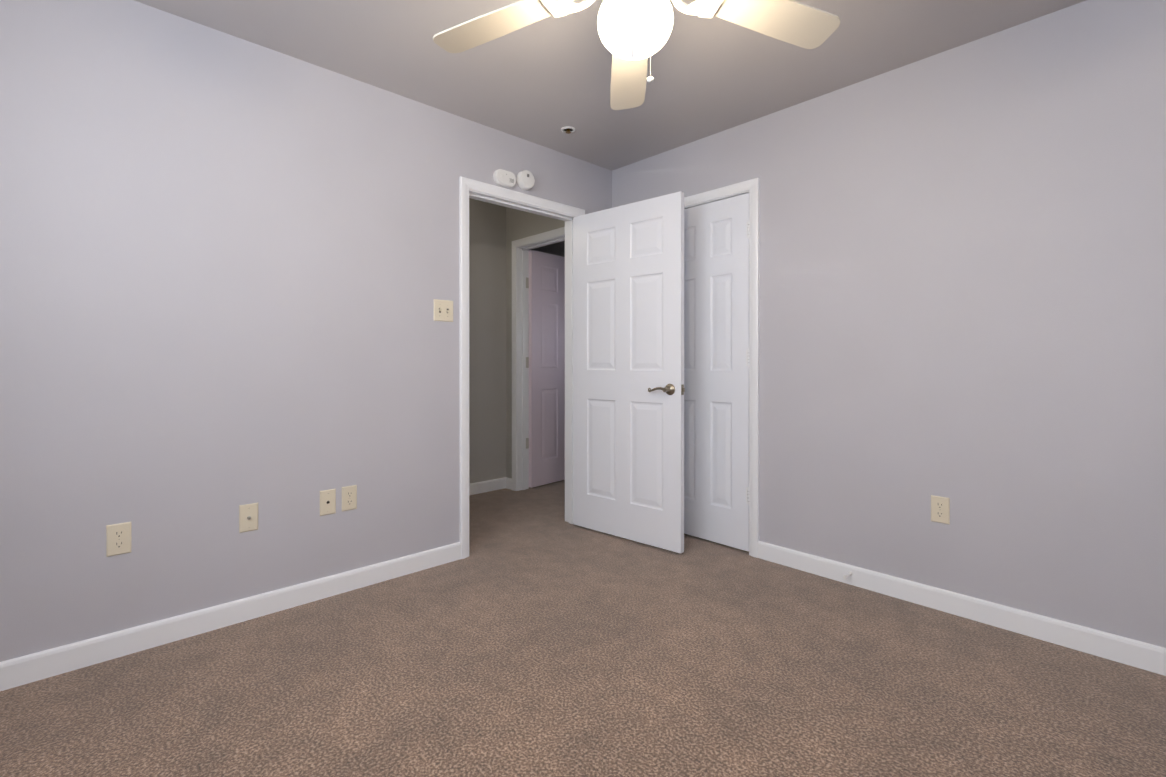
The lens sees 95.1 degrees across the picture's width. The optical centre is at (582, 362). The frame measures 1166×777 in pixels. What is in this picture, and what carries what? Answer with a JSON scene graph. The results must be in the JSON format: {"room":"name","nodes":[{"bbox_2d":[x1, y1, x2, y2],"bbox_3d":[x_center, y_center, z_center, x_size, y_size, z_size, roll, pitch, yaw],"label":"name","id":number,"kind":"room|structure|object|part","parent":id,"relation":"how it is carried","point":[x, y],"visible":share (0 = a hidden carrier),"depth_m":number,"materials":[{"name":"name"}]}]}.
{"room":"empty bedroom","nodes":[
{"label":"empty bedroom","id":0,"kind":"room"},
{"bbox_2d":[0,0,611,661],"bbox_3d":[-1.026,-0.139,2.659,3.570,2.440,0.060,0,0,-43],"label":"wall","id":1,"kind":"structure","parent":0,"point":[228,268],"depth_m":2.16,"materials":[{"name":"paint"}]},
{"bbox_2d":[106,522,130,556],"bbox_3d":[-1.712,0.650,1.967,0.070,0.115,0.008,0,0,-43],"label":"electrical outlet","id":2,"kind":"object","parent":1,"relation":"attached to","point":[118,538],"visible":1,"depth_m":1.96,"materials":[{"name":"beige plastic"}]},
{"bbox_2d":[0,542,460,690],"bbox_3d":[-1.433,1.036,2.226,2.080,0.092,0.014,0,0,-43],"label":"baseboard","id":3,"kind":"structure","parent":1,"relation":"attached to","point":[27,669],"depth_m":2.13,"materials":[{"name":"white wood"}]},
{"bbox_2d":[239,503,257,532],"bbox_3d":[-1.407,0.654,2.248,0.070,0.115,0.018,0,0,-43],"label":"outlet plate","id":4,"kind":"object","parent":1,"relation":"attached to","point":[248,517],"visible":1,"depth_m":2.25,"materials":[{"name":"beige plastic"}]},
{"bbox_2d":[320,489,335,515],"bbox_3d":[-1.181,0.645,2.468,0.070,0.115,0.007,0,0,-43],"label":"outlet plate","id":5,"kind":"object","parent":1,"relation":"attached to","point":[327,502],"visible":1,"depth_m":2.47,"materials":[{"name":"beige plastic"}]},
{"bbox_2d":[342,485,356,510],"bbox_3d":[-1.110,0.643,2.534,0.070,0.115,0.008,0,0,-43],"label":"electrical outlet","id":6,"kind":"object","parent":1,"relation":"attached to","point":[349,497],"visible":1,"depth_m":2.53,"materials":[{"name":"beige plastic"}]},
{"bbox_2d":[434,299,452,321],"bbox_3d":[-0.747,-0.281,2.869,0.116,0.115,0.016,0,0,-43],"label":"switch plate","id":7,"kind":"object","parent":1,"relation":"attached to","point":[443,310],"visible":1,"depth_m":2.87,"materials":[{"name":"beige plastic"}]},
{"bbox_2d":[493,169,515,187],"bbox_3d":[-0.457,-1.083,3.127,0.140,0.090,0.037,0,0,-43],"label":"fire alarm","id":8,"kind":"object","parent":1,"relation":"attached to","point":[504,178],"visible":0.96,"depth_m":3.11,"materials":[{"name":"white plastic"}]},
{"bbox_2d":[459,176,584,558],"bbox_3d":[-0.374,0.026,3.304,0.943,2.107,0.137,0,0,-43],"label":"door frame","id":9,"kind":"structure","parent":1,"relation":"attached to","point":[466,185],"depth_m":3.09,"materials":[{"name":"white wood"}]},
{"bbox_2d":[516,170,534,189],"bbox_3d":[-0.345,-1.108,3.228,0.112,0.112,0.044,0,0,-43],"label":"smoke detector","id":10,"kind":"object","parent":1,"relation":"attached to","point":[525,179],"visible":1,"depth_m":3.21,"materials":[{"name":"white plastic"}]},
{"bbox_2d":[573,191,684,552],"bbox_3d":[0.258,0.053,3.257,0.824,2.025,0.157,0,0,41],"label":"door","id":11,"kind":"structure","parent":1,"relation":"in","point":[628,371],"depth_m":3.21,"materials":[{"name":"white wood"}]},
{"bbox_3d":[0.492,0.150,3.050,0.199,0.065,0.157,0,0,41],"label":"handle","id":12,"kind":"part","parent":11,"relation":"part of","materials":[{"name":"silver metal"}]},
{"bbox_2d":[469,198,564,482],"bbox_3d":[-1.387,-0.142,3.996,5.120,2.440,0.120,0,0,-43],"label":"wall","id":13,"kind":"structure","parent":0,"point":[487,340],"depth_m":4.47,"materials":[{"name":"paint"}]},
{"bbox_2d":[469,464,469,494],"bbox_3d":[-1.244,0.025,4.036,0.876,2.107,0.018,0,0,-43],"label":"door frame","id":14,"kind":"structure","parent":13,"relation":"attached to","point":[469,479],"depth_m":4.33,"materials":[{"name":"white wood"}]},
{"bbox_2d":[470,477,509,494],"bbox_3d":[-0.786,1.031,4.462,0.371,0.092,0.030,0,0,-43],"label":"baseboard","id":15,"kind":"structure","parent":13,"relation":"attached to","point":[489,485],"depth_m":4.47,"materials":[{"name":"white wood"}]},
{"bbox_2d":[506,207,564,477],"bbox_3d":[-0.251,-0.142,4.249,0.120,2.440,1.070,0,0,-43],"label":"wall","id":16,"kind":"structure","parent":0,"point":[520,224],"depth_m":4.55,"materials":[{"name":"paint"}]},
{"bbox_2d":[526,277,528,448],"bbox_3d":[-0.464,0.002,4.540,0.051,1.460,0.037,0,0,-43],"label":"hall end jamb hinges","id":17,"kind":"object","parent":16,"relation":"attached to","point":[527,366],"visible":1,"depth_m":4.55,"materials":[{"name":"silver metal"}]},
{"bbox_2d":[512,227,564,490],"bbox_3d":[-0.251,0.024,4.237,0.138,2.107,0.892,0,0,-43],"label":"door frame","id":18,"kind":"structure","parent":16,"relation":"attached to","point":[522,369],"depth_m":4.50,"materials":[{"name":"white wood"}]},
{"bbox_2d":[529,250,564,487],"bbox_3d":[-0.203,0.050,4.836,0.157,2.025,0.762,0,0,41],"label":"hall door","id":19,"kind":"structure","parent":16,"relation":"in","point":[546,368],"depth_m":4.68,"materials":[{"name":"white paint"}]},
{"bbox_2d":[0,480,1165,776],"bbox_3d":[-0.024,1.106,2.569,5.300,0.050,5.450,0,0,-43],"label":"floor","id":20,"kind":"structure","parent":0,"point":[534,634],"depth_m":1.78,"materials":[{"name":"carpet"}]},
{"bbox_2d":[134,0,1085,170],"bbox_3d":[-0.024,-1.399,2.563,5.300,0.080,5.450,0,0,-43],"label":"ceiling","id":21,"kind":"structure","parent":0,"point":[543,82],"depth_m":2.37,"materials":[{"name":"paint"}]},
{"bbox_2d":[561,126,575,133],"bbox_3d":[-0.086,-1.361,3.106,0.086,0.038,0.086,0,0,-43],"label":"sprinkler","id":22,"kind":"object","parent":21,"relation":"attached to","point":[569,129],"visible":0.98,"depth_m":3.10,"materials":[{"name":"white metal"}]},
{"bbox_2d":[433,0,839,109],"bbox_3d":[0.138,-1.065,1.431,1.213,0.582,1.219,0,0,-43],"label":"ceiling fan","id":23,"kind":"object","parent":21,"relation":"hanging from","point":[634,35],"visible":1,"depth_m":1.57,"materials":[{"name":"white"}]},
{"bbox_3d":[-0.250,-1.030,1.612,0.280,0.074,0.424,0,0,-43],"label":"blade","id":24,"kind":"part","parent":23,"relation":"part of","materials":[{"name":"beige wood"}]},
{"bbox_3d":[0.163,-1.030,1.886,0.372,0.074,0.362,0,0,-43],"label":"blade","id":25,"kind":"part","parent":23,"relation":"part of","materials":[{"name":"beige wood"}]},
{"bbox_3d":[0.143,-0.938,1.466,0.208,0.175,0.208,0,0,-43],"label":"globe","id":26,"kind":"part","parent":23,"relation":"part of","materials":[{"name":"white glass"}]},
{"bbox_3d":[0.549,-1.030,1.575,0.417,0.074,0.292,0,0,-43],"label":"blade","id":27,"kind":"part","parent":23,"relation":"part of","materials":[{"name":"beige wood"}]},
{"bbox_2d":[612,0,1165,647],"bbox_3d":[1.433,-0.139,2.566,0.120,2.440,3.450,0,0,-43],"label":"wall","id":28,"kind":"structure","parent":0,"point":[962,278],"depth_m":2.24,"materials":[{"name":"paint"}]},
{"bbox_2d":[684,193,748,551],"bbox_3d":[0.719,0.053,3.216,0.100,2.025,0.621,0,0,-43],"label":"closet door","id":29,"kind":"structure","parent":28,"relation":"in","point":[716,371],"depth_m":3.16,"materials":[{"name":"white wood"}]},
{"bbox_2d":[684,191,748,208],"bbox_3d":[0.769,0.048,3.271,0.120,2.063,0.652,0,0,-43],"label":"door frame","id":30,"kind":"structure","parent":28,"relation":"attached to","point":[746,192],"depth_m":3.16,"materials":[{"name":"white wood"}]},
{"bbox_2d":[684,177,758,557],"bbox_3d":[0.719,0.026,3.223,0.018,2.107,0.740,0,0,-43],"label":"trim","id":31,"kind":"structure","parent":28,"relation":"attached to","point":[751,186],"depth_m":2.97,"materials":[{"name":"white wood"}]},
{"bbox_2d":[931,495,949,524],"bbox_3d":[1.565,0.644,2.336,0.008,0.115,0.070,0,0,-43],"label":"outlet","id":32,"kind":"object","parent":28,"relation":"attached to","point":[940,509],"visible":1,"depth_m":2.33,"materials":[{"name":"beige plastic"}]},
{"bbox_2d":[758,541,1165,675],"bbox_3d":[1.720,1.036,2.167,0.014,0.092,2.173,0,0,-43],"label":"baseboard","id":33,"kind":"structure","parent":28,"relation":"attached to","point":[1135,653],"depth_m":2.21,"materials":[{"name":"white wood"}]},
{"bbox_2d":[843,571,852,578],"bbox_3d":[1.277,1.026,2.572,0.075,0.019,0.020,0,0,-43],"label":"door stop","id":34,"kind":"object","parent":33,"relation":"attached to","point":[850,573],"visible":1,"depth_m":2.58,"materials":[{"name":"white plastic"}]}
]}

